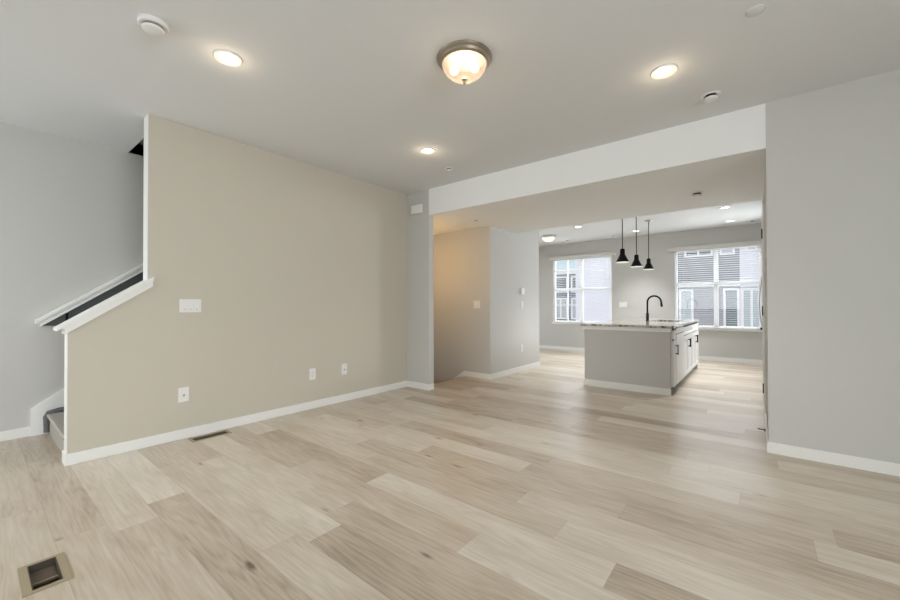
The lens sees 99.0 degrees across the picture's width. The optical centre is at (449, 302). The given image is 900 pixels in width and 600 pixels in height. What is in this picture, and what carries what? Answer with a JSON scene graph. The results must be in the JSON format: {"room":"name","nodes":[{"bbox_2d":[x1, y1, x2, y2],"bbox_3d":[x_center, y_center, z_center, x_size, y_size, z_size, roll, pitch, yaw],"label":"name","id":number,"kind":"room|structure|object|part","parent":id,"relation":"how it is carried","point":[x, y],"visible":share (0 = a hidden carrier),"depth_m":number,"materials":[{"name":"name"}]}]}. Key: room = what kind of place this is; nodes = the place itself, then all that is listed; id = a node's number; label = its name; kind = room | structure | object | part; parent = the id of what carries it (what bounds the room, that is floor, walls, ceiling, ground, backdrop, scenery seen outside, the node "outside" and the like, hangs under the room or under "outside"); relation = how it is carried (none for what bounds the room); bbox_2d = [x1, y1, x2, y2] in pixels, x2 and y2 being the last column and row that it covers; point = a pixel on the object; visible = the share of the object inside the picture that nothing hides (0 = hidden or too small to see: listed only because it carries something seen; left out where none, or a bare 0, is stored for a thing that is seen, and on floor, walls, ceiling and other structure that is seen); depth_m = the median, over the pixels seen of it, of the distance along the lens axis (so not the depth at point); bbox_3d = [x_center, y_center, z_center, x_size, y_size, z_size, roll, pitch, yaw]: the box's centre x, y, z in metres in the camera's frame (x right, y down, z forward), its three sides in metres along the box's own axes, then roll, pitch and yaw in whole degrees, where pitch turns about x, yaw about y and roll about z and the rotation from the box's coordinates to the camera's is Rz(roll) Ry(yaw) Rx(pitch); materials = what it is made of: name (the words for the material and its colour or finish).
{"room":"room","nodes":[
{"label":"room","id":0,"kind":"room"},
{"bbox_2d":[0,122,143,441],"bbox_3d":[-3.428,-1.305,3.904,0.113,5.000,6.207,-1,-1,39],"label":"wall","id":1,"kind":"structure","parent":0,"point":[71,210],"depth_m":3.52,"materials":[{"name":"grey paint"}]},
{"bbox_2d":[31,389,63,435],"bbox_3d":[-2.933,0.186,4.421,0.020,2.025,2.550,-1,-1,39],"label":"trim","id":2,"kind":"structure","parent":1,"relation":"attached to","point":[55,401],"depth_m":3.47,"materials":[{"name":"white paint"}]},
{"bbox_2d":[35,263,142,326],"bbox_3d":[-2.948,-0.693,4.369,0.077,1.842,2.400,-1,-1,39],"label":"stair handrail","id":3,"kind":"object","parent":1,"relation":"attached to","point":[114,286],"visible":0.21,"depth_m":3.71,"materials":[{"name":"white paint"}]},
{"bbox_2d":[67,114,406,453],"bbox_3d":[-1.741,-0.176,4.180,0.115,2.740,3.457,-1,-1,39],"label":"wall","id":4,"kind":"structure","parent":0,"point":[294,267],"depth_m":3.73,"materials":[{"name":"beige paint"}]},
{"bbox_2d":[53,277,153,333],"bbox_3d":[-2.681,0.012,3.001,0.185,0.445,0.562,-1,-1,39],"label":"trim","id":5,"kind":"structure","parent":4,"relation":"attached to","point":[108,304],"depth_m":2.94,"materials":[{"name":"white paint"}]},
{"bbox_2d":[64,114,147,453],"bbox_3d":[-2.675,-0.226,3.010,0.115,2.654,0.470,-1,-1,39],"label":"trim","id":6,"kind":"structure","parent":4,"relation":"attached to","point":[145,195],"depth_m":3.17,"materials":[{"name":"white paint"}]},
{"bbox_2d":[178,387,188,402],"bbox_3d":[-2.315,0.806,3.343,0.018,0.128,0.080,-1,-1,39],"label":"outlet","id":7,"kind":"object","parent":4,"relation":"attached to","point":[183,393],"visible":1,"depth_m":3.34,"materials":[{"name":"white plastic"}]},
{"bbox_2d":[179,299,200,312],"bbox_3d":[-2.287,0.032,3.390,0.014,0.118,0.168,-1,-1,39],"label":"light switch","id":8,"kind":"object","parent":4,"relation":"attached to","point":[185,305],"visible":1,"depth_m":3.38,"materials":[{"name":"white plastic"}]},
{"bbox_2d":[62,381,406,465],"bbox_3d":[-1.742,1.152,4.163,0.141,0.084,3.470,-1,-1,39],"label":"baseboard","id":9,"kind":"structure","parent":4,"relation":"attached to","point":[118,448],"depth_m":3.48,"materials":[{"name":"white paint"}]},
{"bbox_2d":[309,368,315,379],"bbox_3d":[-1.543,0.809,4.315,0.011,0.128,0.078,-1,-1,39],"label":"power outlet","id":10,"kind":"object","parent":4,"relation":"attached to","point":[312,372],"visible":1,"depth_m":4.31,"materials":[{"name":"white plastic"}]},
{"bbox_2d":[341,363,346,374],"bbox_3d":[-1.275,0.810,4.645,0.018,0.130,0.078,-1,-1,39],"label":"outlet","id":11,"kind":"object","parent":4,"relation":"attached to","point":[343,366],"visible":1,"depth_m":4.64,"materials":[{"name":"white plastic"}]},
{"bbox_2d":[0,348,899,599],"bbox_3d":[1.134,1.245,3.889,10.100,0.120,11.907,-1,-1,39],"label":"floor","id":12,"kind":"structure","parent":0,"point":[540,482],"depth_m":2.25,"materials":[{"name":"brown wood"}]},
{"bbox_2d":[17,552,72,597],"bbox_3d":[-1.746,1.224,1.656,0.264,0.116,0.144,-1,-1,39],"label":"floor vent","id":13,"kind":"object","parent":12,"relation":"in","point":[35,577],"visible":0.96,"depth_m":1.68,"materials":[{"name":"beige metal"}]},
{"bbox_2d":[43,407,63,452],"bbox_3d":[-2.275,0.054,4.418,0.996,2.286,3.221,-1,-1,39],"label":"staircase","id":14,"kind":"structure","parent":12,"relation":"on","point":[53,420],"depth_m":3.31,"materials":[{"name":"beige carpet"}]},
{"bbox_2d":[188,430,231,441],"bbox_3d":[-2.125,1.240,3.410,0.124,0.115,0.310,-1,-1,39],"label":"floor vent","id":15,"kind":"object","parent":12,"relation":"in","point":[219,433],"visible":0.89,"depth_m":3.41,"materials":[{"name":"beige metal"}]},
{"bbox_2d":[192,431,227,440],"bbox_3d":[-2.123,1.191,3.413,0.086,0.012,0.264,-1,-1,39],"label":"grille","id":16,"kind":"object","parent":15,"relation":"attached to","point":[219,433],"depth_m":3.41,"materials":[{"name":"brown"}]},
{"bbox_2d":[583,326,697,395],"bbox_3d":[3.216,0.773,6.276,1.119,0.858,2.731,-1,-1,39],"label":"kitchen island","id":17,"kind":"object","parent":12,"relation":"on","point":[637,359],"visible":0.87,"depth_m":5.18,"materials":[{"name":"grey paint"}]},
{"bbox_3d":[3.212,0.370,6.281,1.113,0.052,2.731,-1,-1,39],"label":"trim","id":18,"kind":"part","parent":17,"relation":"part of","materials":[{"name":"white paint"}]},
{"bbox_3d":[2.382,0.765,5.231,1.093,0.858,0.030,-1,-1,39],"label":"panel","id":19,"kind":"part","parent":17,"relation":"part of","materials":[{"name":"grey paint"}]},
{"bbox_3d":[3.212,1.157,6.276,1.106,0.090,2.730,-1,-1,39],"label":"baseboard","id":20,"kind":"part","parent":17,"relation":"part of","materials":[{"name":"white paint"}]},
{"bbox_2d":[580,318,698,328],"bbox_3d":[3.215,0.329,6.282,1.178,0.030,2.787,-1,-1,39],"label":"island countertop","id":21,"kind":"structure","parent":17,"relation":"on","point":[630,322],"depth_m":5.56,"materials":[{"name":"stone"}]},
{"bbox_2d":[646,295,662,320],"bbox_3d":[3.442,0.098,6.492,0.269,0.434,0.118,-1,-1,39],"label":"kitchen faucet","id":22,"kind":"object","parent":21,"relation":"on","point":[661,303],"visible":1,"depth_m":6.55,"materials":[{"name":"black metal"}]},
{"bbox_2d":[671,328,678,387],"bbox_3d":[2.686,0.764,5.113,0.605,0.857,0.155,-1,-1,39],"label":"base cabinet","id":23,"kind":"object","parent":12,"relation":"on","point":[673,332],"visible":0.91,"depth_m":4.90,"materials":[{"name":"white paint"}]},
{"bbox_3d":[2.885,0.423,4.952,0.020,0.112,0.144,-1,-1,39],"label":"drawer","id":24,"kind":"part","parent":23,"relation":"part of","materials":[{"name":"white paint"}]},
{"bbox_3d":[2.884,0.789,4.948,0.020,0.584,0.141,-1,-1,39],"label":"door","id":25,"kind":"part","parent":23,"relation":"part of","materials":[{"name":"white paint"}]},
{"bbox_2d":[671,326,683,389],"bbox_3d":[2.939,0.772,5.455,0.574,0.846,0.681,-1,-1,39],"label":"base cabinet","id":26,"kind":"object","parent":12,"relation":"on","point":[679,339],"visible":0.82,"depth_m":5.26,"materials":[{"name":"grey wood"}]},
{"bbox_3d":[3.154,0.758,5.283,0.024,0.650,0.677,-1,-1,39],"label":"door panel","id":27,"kind":"part","parent":26,"relation":"part of","materials":[{"name":"white paint"}]},
{"bbox_2d":[684,324,691,376],"bbox_3d":[3.458,0.771,6.080,0.605,0.857,0.928,-1,-1,39],"label":"base cabinet","id":28,"kind":"object","parent":12,"relation":"on","point":[687,328],"visible":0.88,"depth_m":5.87,"materials":[{"name":"white paint"}]},
{"bbox_3d":[3.514,0.794,5.737,0.020,0.584,0.458,-1,-1,39],"label":"door","id":29,"kind":"part","parent":28,"relation":"part of","materials":[{"name":"white paint"}]},
{"bbox_3d":[3.657,0.430,5.919,0.020,0.112,0.917,-1,-1,39],"label":"drawer","id":30,"kind":"part","parent":28,"relation":"part of","materials":[{"name":"white paint"}]},
{"bbox_3d":[3.802,0.797,6.096,0.020,0.584,0.450,-1,-1,39],"label":"door","id":31,"kind":"part","parent":28,"relation":"part of","materials":[{"name":"white paint"}]},
{"bbox_2d":[691,322,698,368],"bbox_3d":[4.021,0.776,6.784,0.605,0.857,0.865,-1,-1,39],"label":"base cabinet","id":32,"kind":"object","parent":12,"relation":"on","point":[695,332],"visible":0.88,"depth_m":6.58,"materials":[{"name":"white paint"}]},
{"bbox_3d":[4.087,0.800,6.454,0.020,0.584,0.427,-1,-1,39],"label":"door","id":33,"kind":"part","parent":32,"relation":"part of","materials":[{"name":"white paint"}]},
{"bbox_3d":[4.219,0.435,6.624,0.020,0.112,0.854,-1,-1,39],"label":"drawer","id":34,"kind":"part","parent":32,"relation":"part of","materials":[{"name":"white paint"}]},
{"bbox_3d":[4.354,0.802,6.788,0.020,0.584,0.418,-1,-1,39],"label":"door","id":35,"kind":"part","parent":32,"relation":"part of","materials":[{"name":"white paint"}]},
{"bbox_2d":[758,276,761,329],"bbox_3d":[4.848,0.306,5.404,0.808,1.730,0.900,-1,-1,39],"label":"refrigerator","id":36,"kind":"object","parent":12,"relation":"on","point":[760,285],"visible":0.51,"depth_m":5.60,"materials":[{"name":"silver metal"}]},
{"bbox_2d":[0,0,899,194],"bbox_3d":[-0.682,-1.629,1.649,10.100,0.123,6.107,-1,-1,39],"label":"ceiling","id":37,"kind":"structure","parent":0,"point":[356,89],"depth_m":2.60,"materials":[{"name":"white paint"}]},
{"bbox_2d":[137,13,168,37],"bbox_3d":[-1.662,-1.538,2.154,0.144,0.053,0.144,-1,-1,39],"label":"smoke detector","id":38,"kind":"object","parent":37,"relation":"attached to","point":[152,25],"visible":1,"depth_m":2.12,"materials":[{"name":"white plastic"}]},
{"bbox_2d":[213,49,242,65],"bbox_3d":[-1.418,-1.558,2.456,0.166,0.009,0.166,-1,-1,39],"label":"recessed light","id":39,"kind":"object","parent":37,"relation":"in","point":[227,57],"visible":1,"depth_m":2.44,"materials":[{"name":"white paint"}]},
{"bbox_2d":[420,147,435,153],"bbox_3d":[-0.225,-1.547,3.934,0.166,0.009,0.166,-1,-1,39],"label":"recessed light","id":40,"kind":"object","parent":37,"relation":"in","point":[426,150],"visible":1,"depth_m":3.92,"materials":[{"name":"white paint"}]},
{"bbox_2d":[445,167,452,171],"bbox_3d":[-0.012,-1.532,4.453,0.093,0.032,0.093,-1,-1,39],"label":"sprinkler","id":41,"kind":"object","parent":37,"relation":"attached to","point":[448,169],"visible":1,"depth_m":4.43,"materials":[{"name":"white paint"}]},
{"bbox_2d":[437,40,491,84],"bbox_3d":[0.092,-1.479,2.469,0.357,0.172,0.357,-1,-1,39],"label":"ceiling light","id":42,"kind":"object","parent":37,"relation":"attached to","point":[463,62],"visible":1,"depth_m":2.38,"materials":[{"name":"white glass"}]},
{"bbox_3d":[0.092,-1.477,2.469,0.285,0.096,0.285,-1,-1,39],"label":"lamp shade","id":43,"kind":"part","parent":42,"relation":"part of","materials":[{"name":"white glass"}]},
{"bbox_2d":[650,63,677,78],"bbox_3d":[1.450,-1.562,2.606,0.166,0.009,0.166,-1,-1,39],"label":"recessed light","id":44,"kind":"object","parent":37,"relation":"in","point":[665,70],"visible":1,"depth_m":2.60,"materials":[{"name":"white paint"}]},
{"bbox_2d":[701,90,720,102],"bbox_3d":[1.973,-1.544,2.906,0.124,0.042,0.124,-1,-1,39],"label":"sprinkler","id":45,"kind":"object","parent":37,"relation":"attached to","point":[711,96],"visible":1,"depth_m":2.88,"materials":[{"name":"white paint"}]},
{"bbox_2d":[433,226,538,383],"bbox_3d":[0.416,0.646,7.253,1.912,4.340,1.727,-1,-1,39],"label":"wall","id":46,"kind":"structure","parent":0,"point":[489,265],"depth_m":6.41,"materials":[{"name":"grey paint"}]},
{"bbox_2d":[474,301,479,307],"bbox_3d":[0.426,0.038,6.134,0.125,0.120,0.014,-1,-1,39],"label":"light switch","id":47,"kind":"object","parent":46,"relation":"attached to","point":[476,303],"visible":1,"depth_m":6.13,"materials":[{"name":"white plastic"}]},
{"bbox_2d":[454,361,539,379],"bbox_3d":[0.462,1.624,7.208,1.825,0.984,1.753,-1,-1,39],"label":"baseboard","id":48,"kind":"structure","parent":46,"relation":"attached to","point":[536,364],"depth_m":6.27,"materials":[{"name":"white paint"}]},
{"bbox_2d":[519,288,524,294],"bbox_3d":[1.270,-0.190,6.762,0.046,0.116,0.124,-1,-1,39],"label":"thermostat","id":49,"kind":"object","parent":46,"relation":"attached to","point":[521,290],"visible":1,"depth_m":6.73,"materials":[{"name":"white plastic"}]},
{"bbox_2d":[429,104,765,234],"bbox_3d":[0.920,-1.424,5.494,7.800,0.473,1.902,-1,-1,39],"label":"beam","id":50,"kind":"structure","parent":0,"point":[722,157],"depth_m":4.07,"materials":[{"name":"white paint"}]},
{"bbox_2d":[690,191,703,197],"bbox_3d":[2.722,-1.180,4.236,0.130,0.044,0.130,-1,-1,39],"label":"sprinkler","id":51,"kind":"object","parent":50,"relation":"attached to","point":[697,194],"visible":1,"depth_m":4.21,"materials":[{"name":"white paint"}]},
{"bbox_2d":[539,223,762,359],"bbox_3d":[3.923,-0.093,9.239,7.800,2.840,0.120,-1,-1,39],"label":"wall","id":52,"kind":"structure","parent":0,"point":[633,286],"depth_m":8.74,"materials":[{"name":"grey paint"}]},
{"bbox_2d":[552,255,611,324],"bbox_3d":[3.313,-0.281,9.687,1.540,1.695,0.125,-1,-1,39],"label":"window","id":53,"kind":"structure","parent":52,"relation":"in","point":[582,288],"depth_m":9.70,"materials":[{"name":"white plastic"}]},
{"bbox_3d":[3.296,0.549,9.656,1.540,0.035,0.065,-1,-1,39],"label":"sill","id":54,"kind":"part","parent":53,"relation":"part of","materials":[{"name":"white paint"}]},
{"bbox_2d":[549,252,615,322],"bbox_3d":[3.272,-0.336,9.625,1.655,1.715,0.091,-1,-1,39],"label":"window blind","id":55,"kind":"object","parent":53,"relation":"attached to","point":[607,254],"visible":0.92,"depth_m":9.57,"materials":[{"name":"white plastic"}]},
{"bbox_3d":[3.276,0.511,9.632,1.456,0.020,0.052,-1,-1,39],"label":"rail","id":56,"kind":"part","parent":55,"relation":"part of","materials":[{"name":"white plastic"}]},
{"bbox_3d":[3.330,-0.328,9.709,1.380,0.064,0.050,-1,-1,39],"label":"check rail","id":57,"kind":"part","parent":53,"relation":"part of","materials":[{"name":"white plastic"}]},
{"bbox_2d":[619,302,626,306],"bbox_3d":[4.069,0.061,9.036,0.180,0.125,0.014,-1,-1,39],"label":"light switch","id":58,"kind":"object","parent":52,"relation":"attached to","point":[621,304],"visible":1,"depth_m":9.04,"materials":[{"name":"white plastic"}]},
{"bbox_2d":[539,345,762,363],"bbox_3d":[3.767,1.185,9.270,7.500,0.084,0.013,-1,-1,39],"label":"baseboard","id":59,"kind":"structure","parent":52,"relation":"attached to","point":[737,360],"depth_m":7.93,"materials":[{"name":"white paint"}]},
{"bbox_2d":[674,245,761,331],"bbox_3d":[5.497,-0.278,7.942,1.550,1.720,0.125,-1,-1,39],"label":"window","id":60,"kind":"structure","parent":52,"relation":"in","point":[715,256],"depth_m":7.93,"materials":[{"name":"white plastic"}]},
{"bbox_2d":[668,241,761,329],"bbox_3d":[5.437,-0.324,7.896,1.675,1.720,0.091,-1,-1,39],"label":"window blind","id":61,"kind":"object","parent":60,"relation":"attached to","point":[751,243],"visible":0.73,"depth_m":7.85,"materials":[{"name":"white plastic"}]},
{"bbox_3d":[5.442,-0.304,7.875,1.134,1.660,0.002,-1,-1,39],"label":"ladder cord","id":62,"kind":"part","parent":61,"relation":"part of","materials":[{"name":"white fabric"}]},
{"bbox_3d":[5.460,0.526,7.887,1.466,0.020,0.052,-1,-1,39],"label":"rail","id":63,"kind":"part","parent":61,"relation":"part of","materials":[{"name":"white plastic"}]},
{"bbox_3d":[5.513,-0.388,7.965,1.390,0.064,0.050,-1,-1,39],"label":"check rail","id":64,"kind":"part","parent":60,"relation":"part of","materials":[{"name":"white plastic"}]},
{"bbox_3d":[5.480,0.564,7.912,1.550,0.035,0.065,-1,-1,39],"label":"sill","id":65,"kind":"part","parent":60,"relation":"part of","materials":[{"name":"white paint"}]},
{"bbox_2d":[539,200,762,246],"bbox_3d":[2.729,-1.584,7.762,7.800,0.120,3.896,-1,-1,39],"label":"ceiling","id":66,"kind":"structure","parent":0,"point":[707,217],"depth_m":7.57,"materials":[{"name":"white paint"}]},
{"bbox_2d":[540,235,555,242],"bbox_3d":[2.252,-1.428,8.796,0.357,0.172,0.357,-1,-1,39],"label":"ceiling light","id":67,"kind":"object","parent":66,"relation":"attached to","point":[547,238],"visible":1,"depth_m":8.69,"materials":[{"name":"white glass"}]},
{"bbox_3d":[2.252,-1.426,8.796,0.285,0.096,0.285,-1,-1,39],"label":"lamp shade","id":68,"kind":"part","parent":67,"relation":"part of","materials":[{"name":"white glass"}]},
{"bbox_2d":[616,219,628,262],"bbox_3d":[2.599,-1.069,5.798,0.181,0.945,0.181,-1,-1,39],"label":"pendant light","id":69,"kind":"object","parent":66,"relation":"hanging from","point":[622,258],"visible":0.85,"depth_m":5.76,"materials":[{"name":"black metal"}]},
{"bbox_3d":[2.600,-0.707,5.795,0.180,0.205,0.180,-1,-1,39],"label":"lamp shade","id":70,"kind":"part","parent":69,"relation":"part of","materials":[{"name":"black metal"}]},
{"bbox_2d":[631,217,641,266],"bbox_3d":[3.136,-1.064,6.471,0.181,0.945,0.181,-1,-1,39],"label":"pendant light","id":71,"kind":"object","parent":66,"relation":"hanging from","point":[636,263],"visible":0.94,"depth_m":6.44,"materials":[{"name":"black metal"}]},
{"bbox_3d":[3.137,-0.702,6.467,0.180,0.205,0.180,-1,-1,39],"label":"lamp shade","id":72,"kind":"part","parent":71,"relation":"part of","materials":[{"name":"black metal"}]},
{"bbox_3d":[3.136,-1.155,6.471,0.012,0.732,0.012,0,-1,-29],"label":"cord","id":73,"kind":"part","parent":71,"relation":"part of","materials":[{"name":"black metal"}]},
{"bbox_2d":[643,220,653,269],"bbox_3d":[3.719,-1.070,7.200,0.181,0.923,0.181,-1,-1,39],"label":"pendant light","id":74,"kind":"object","parent":66,"relation":"hanging from","point":[648,266],"visible":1,"depth_m":7.18,"materials":[{"name":"black metal"}]},
{"bbox_3d":[3.718,-1.161,7.200,0.012,0.710,0.012,0,-1,16],"label":"cord","id":75,"kind":"part","parent":74,"relation":"part of","materials":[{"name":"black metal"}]},
{"bbox_3d":[3.719,-0.719,7.197,0.180,0.205,0.180,-1,-1,39],"label":"lamp shade","id":76,"kind":"part","parent":74,"relation":"part of","materials":[{"name":"black metal"}]},
{"bbox_2d":[407,69,899,463],"bbox_3d":[2.262,-0.193,3.255,7.525,2.740,0.093,-1,-1,39],"label":"wall","id":77,"kind":"structure","parent":0,"point":[833,152],"depth_m":2.79,"materials":[{"name":"grey paint"}]},
{"bbox_2d":[411,204,422,214],"bbox_3d":[-0.460,-1.289,5.343,0.200,0.126,0.053,-1,-1,39],"label":"door chime","id":78,"kind":"object","parent":77,"relation":"attached to","point":[415,209],"visible":1,"depth_m":5.31,"materials":[{"name":"white plastic"}]},
{"bbox_3d":[-0.475,-1.289,5.325,0.156,0.088,0.005,-1,-1,39],"label":"inset panel","id":79,"kind":"part","parent":78,"relation":"part of","materials":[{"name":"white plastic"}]},
{"bbox_2d":[407,381,433,390],"bbox_3d":[-0.414,1.160,5.374,0.423,0.084,0.106,-1,-1,39],"label":"baseboard","id":80,"kind":"structure","parent":77,"relation":"attached to","point":[417,385],"depth_m":5.30,"materials":[{"name":"white paint"}]},
{"bbox_2d":[765,414,899,476],"bbox_3d":[4.133,1.123,2.318,3.450,0.084,1.006,-1,-1,39],"label":"baseboard","id":81,"kind":"structure","parent":77,"relation":"attached to","point":[872,465],"depth_m":2.77,"materials":[{"name":"white paint"}]},
{"bbox_2d":[762,154,767,428],"bbox_3d":[3.521,-0.191,3.748,0.700,2.740,2.250,-1,-1,39],"label":"wall","id":82,"kind":"structure","parent":0,"point":[764,190],"depth_m":3.45,"materials":[{"name":"grey paint"}]},
{"bbox_2d":[761,229,763,392],"bbox_3d":[3.478,0.139,4.273,0.023,2.070,0.780,-1,-1,39],"label":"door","id":83,"kind":"structure","parent":82,"relation":"in","point":[761,229],"depth_m":3.98,"materials":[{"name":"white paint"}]},
{"bbox_2d":[761,205,765,418],"bbox_3d":[3.482,0.103,4.270,0.013,2.160,0.980,-1,-1,39],"label":"trim","id":84,"kind":"structure","parent":82,"relation":"attached to","point":[762,221],"depth_m":3.89,"materials":[{"name":"white paint"}]},
{"label":"outside","id":85,"kind":"structure","parent":0,"visible":0},
{"bbox_3d":[17.200,1.867,21.513,60.000,0.120,34.893,-1,-1,39],"label":"paved ground","id":86,"kind":"structure","parent":85,"visible":0},
{"bbox_2d":[556,271,575,320],"bbox_3d":[5.099,0.208,21.485,7.150,3.250,5.060,-1,-1,39],"label":"neighboring house","id":87,"kind":"structure","parent":86,"relation":"on","point":[561,307],"depth_m":18.04,"materials":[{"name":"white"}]},
{"bbox_3d":[5.245,-0.822,18.194,0.560,0.610,0.028,-1,-1,39],"label":"pane","id":88,"kind":"part","parent":87,"relation":"part of","materials":[{"name":"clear glass"}]},
{"bbox_3d":[5.248,0.303,18.184,0.560,0.860,0.028,-1,-1,39],"label":"pane","id":89,"kind":"part","parent":87,"relation":"part of","materials":[{"name":"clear glass"}]},
{"bbox_3d":[5.931,0.297,17.638,0.610,0.860,0.028,-1,-1,39],"label":"pane","id":90,"kind":"part","parent":87,"relation":"part of","materials":[{"name":"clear glass"}]},
{"bbox_2d":[575,257,609,321],"bbox_3d":[7.518,-1.962,17.047,2.100,7.500,5.000,-1,-1,39],"label":"neighboring house","id":91,"kind":"structure","parent":86,"relation":"on","point":[592,313],"depth_m":15.26,"materials":[{"name":"white"}]},
{"bbox_2d":[678,248,739,326],"bbox_3d":[10.561,-1.973,16.498,3.140,7.500,5.060,-1,-1,39],"label":"neighboring house","id":92,"kind":"structure","parent":86,"relation":"on","point":[688,299],"depth_m":14.16,"materials":[{"name":"grey"}]},
{"bbox_3d":[8.964,0.588,14.573,0.330,2.010,0.028,-1,-1,39],"label":"pane","id":93,"kind":"part","parent":92,"relation":"part of","materials":[{"name":"clear glass"}]},
{"bbox_3d":[9.266,-2.365,14.353,0.760,1.210,0.028,-1,-1,39],"label":"pane","id":94,"kind":"part","parent":92,"relation":"part of","materials":[{"name":"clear glass"}]},
{"bbox_3d":[9.950,-2.371,13.807,0.310,1.210,0.028,-1,-1,39],"label":"pane","id":95,"kind":"part","parent":92,"relation":"part of","materials":[{"name":"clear glass"}]},
{"bbox_3d":[10.042,0.578,13.712,0.330,2.010,0.028,-1,-1,39],"label":"pane","id":96,"kind":"part","parent":92,"relation":"part of","materials":[{"name":"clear glass"}]},
{"bbox_2d":[739,247,759,326],"bbox_3d":[12.611,-1.999,14.093,3.055,7.500,5.060,-1,-1,39],"label":"neighboring house","id":97,"kind":"structure","parent":86,"relation":"on","point":[748,322],"depth_m":12.93,"materials":[{"name":"white"}]},
{"bbox_3d":[10.117,0.586,12.884,0.420,1.980,0.028,-1,-1,39],"label":"pane","id":98,"kind":"part","parent":97,"relation":"part of","materials":[{"name":"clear glass"}]}
]}

